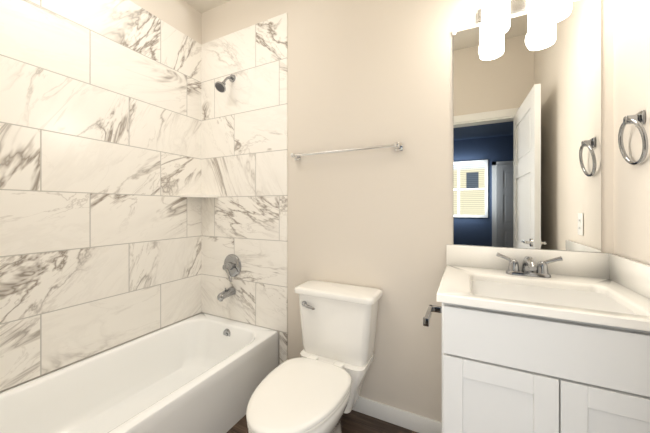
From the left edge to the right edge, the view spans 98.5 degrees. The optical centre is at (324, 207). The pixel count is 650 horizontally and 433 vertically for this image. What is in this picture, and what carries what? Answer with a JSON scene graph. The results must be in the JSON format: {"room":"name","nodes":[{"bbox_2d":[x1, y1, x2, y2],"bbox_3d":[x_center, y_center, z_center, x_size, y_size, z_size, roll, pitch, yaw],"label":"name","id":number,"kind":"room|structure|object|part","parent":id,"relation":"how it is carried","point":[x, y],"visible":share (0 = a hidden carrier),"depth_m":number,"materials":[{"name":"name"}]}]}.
{"room":"bathroom","nodes":[
{"label":"bathroom","id":0,"kind":"room"},
{"bbox_2d":[0,0,201,392],"bbox_3d":[-1.392,-0.185,1.606,0.120,2.770,1.764,0,0,27],"label":"wall","id":1,"kind":"structure","parent":0,"point":[184,17],"depth_m":2.06,"materials":[{"name":"beige paint"}]},
{"bbox_2d":[0,0,200,391],"bbox_3d":[-1.335,-0.237,1.577,0.008,2.150,1.524,0,0,27],"label":"tile","id":2,"kind":"structure","parent":1,"relation":"attached to","point":[100,168],"depth_m":1.59,"materials":[{"name":"tile"}]},
{"bbox_2d":[184,0,229,12],"bbox_3d":[-0.244,-1.620,1.028,2.691,0.100,1.764,0,0,27],"label":"ceiling","id":3,"kind":"structure","parent":0,"point":[201,6],"depth_m":2.15,"materials":[{"name":"beige paint"}]},
{"bbox_2d":[226,410,417,432],"bbox_3d":[-0.244,1.250,1.028,2.691,0.100,1.764,0,0,27],"label":"floor","id":4,"kind":"structure","parent":0,"point":[352,421],"depth_m":1.54,"materials":[{"name":"brown wood"}]},
{"bbox_2d":[0,313,277,432],"bbox_3d":[-0.997,1.020,1.407,0.759,0.360,1.518,0,0,27],"label":"bathtub","id":5,"kind":"object","parent":4,"relation":"on","point":[203,373],"visible":1,"depth_m":1.56,"materials":[{"name":"ceramic"}]},
{"bbox_2d":[246,280,382,432],"bbox_3d":[-0.054,0.829,1.339,0.476,0.747,0.792,0,0,27],"label":"toilet","id":6,"kind":"object","parent":4,"relation":"on","point":[316,386],"visible":1,"depth_m":1.42,"materials":[{"name":"white ceramic"}]},
{"bbox_3d":[-0.111,0.802,1.226,0.382,0.049,0.538,0,0,27],"label":"seat lid","id":7,"kind":"part","parent":6,"relation":"part of","materials":[{"name":"white plastic"}]},
{"bbox_2d":[423,244,649,432],"bbox_3d":[0.757,0.693,1.068,0.693,1.014,0.545,0,0,27],"label":"bathroom vanity","id":8,"kind":"object","parent":4,"relation":"on","point":[543,341],"visible":1,"depth_m":0.88,"materials":[{"name":"white wood"}]},
{"bbox_2d":[436,244,649,352],"bbox_3d":[0.784,0.305,1.054,0.632,0.238,0.545,0,0,27],"label":"countertop","id":9,"kind":"structure","parent":8,"relation":"on","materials":[{"name":"stone"}]},
{"bbox_2d":[496,252,563,277],"bbox_3d":[0.860,0.245,1.175,0.236,0.091,0.143,0,0,27],"label":"faucet","id":10,"kind":"object","parent":9,"relation":"on","point":[529,266],"depth_m":1.19,"materials":[{"name":"silver metal"}]},
{"bbox_2d":[202,0,613,421],"bbox_3d":[0.126,-0.185,1.762,2.451,2.770,0.120,0,0,27],"label":"wall","id":11,"kind":"structure","parent":0,"point":[364,73],"depth_m":1.59,"materials":[{"name":"beige paint"}]},
{"bbox_2d":[180,194,218,197],"bbox_3d":[-0.950,-0.090,2.120,0.190,0.020,0.190,0,0,27],"label":"corner shelf","id":12,"kind":"object","parent":11,"relation":"attached to","point":[198,196],"visible":1,"depth_m":2.08,"materials":[{"name":"stone"}]},
{"bbox_2d":[201,12,286,364],"bbox_3d":[-0.622,-0.056,2.067,0.824,2.512,0.008,0,0,27],"label":"tile","id":13,"kind":"structure","parent":11,"relation":"attached to","point":[244,153],"depth_m":2.03,"materials":[{"name":"tile"}]},
{"bbox_2d":[215,74,235,92],"bbox_3d":[-0.726,-0.915,2.029,0.082,0.170,0.152,0,0,27],"label":"shower head","id":14,"kind":"object","parent":13,"relation":"attached to","point":[220,87],"visible":1,"depth_m":2.00},
{"bbox_2d":[217,287,235,301],"bbox_3d":[-0.721,0.622,2.038,0.066,0.083,0.132,0,0,27],"label":"tub spout","id":15,"kind":"object","parent":13,"relation":"attached to","point":[226,293],"visible":1,"depth_m":2.02,"materials":[{"name":"silver metal"}]},
{"bbox_2d":[223,254,240,282],"bbox_3d":[-0.711,0.439,2.057,0.170,0.188,0.088,0,0,27],"label":"shower valve","id":16,"kind":"object","parent":13,"relation":"attached to","point":[232,266],"visible":1,"depth_m":2.06,"materials":[{"name":"silver metal"}]},
{"bbox_2d":[291,142,402,160],"bbox_3d":[0.100,-0.336,1.667,0.704,0.044,0.070,0,0,27],"label":"towel rail","id":17,"kind":"object","parent":11,"relation":"attached to","point":[398,146],"visible":1,"depth_m":1.61,"materials":[{"name":"silver metal"}]},
{"bbox_2d":[352,396,441,432],"bbox_3d":[0.190,1.155,1.655,0.996,0.090,0.012,0,0,27],"label":"baseboard","id":18,"kind":"structure","parent":11,"relation":"attached to","point":[399,417],"depth_m":1.53,"materials":[{"name":"white wood"}]},
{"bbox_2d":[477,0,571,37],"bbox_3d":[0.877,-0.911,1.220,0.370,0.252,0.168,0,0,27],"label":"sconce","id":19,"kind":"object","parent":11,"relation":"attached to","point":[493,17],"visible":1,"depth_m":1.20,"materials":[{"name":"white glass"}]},
{"bbox_2d":[452,0,600,251],"bbox_3d":[0.904,-0.356,1.297,0.571,1.084,0.008,0,0,27],"label":"mirror","id":20,"kind":"object","parent":11,"relation":"attached to","point":[526,131],"visible":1,"depth_m":1.28,"materials":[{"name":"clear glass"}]},
{"bbox_2d":[614,0,649,264],"bbox_3d":[0.904,-0.185,0.449,0.120,2.770,1.764,0,0,27],"label":"wall","id":21,"kind":"structure","parent":0,"point":[631,97],"depth_m":1.03,"materials":[{"name":"beige paint"}]},
{"bbox_2d":[618,110,647,164],"bbox_3d":[1.078,-0.242,0.981,0.044,0.184,0.165,0,0,27],"label":"towel ring","id":22,"kind":"object","parent":21,"relation":"attached to","point":[638,119],"visible":0.98,"depth_m":0.96,"materials":[{"name":"silver metal"}]}
]}

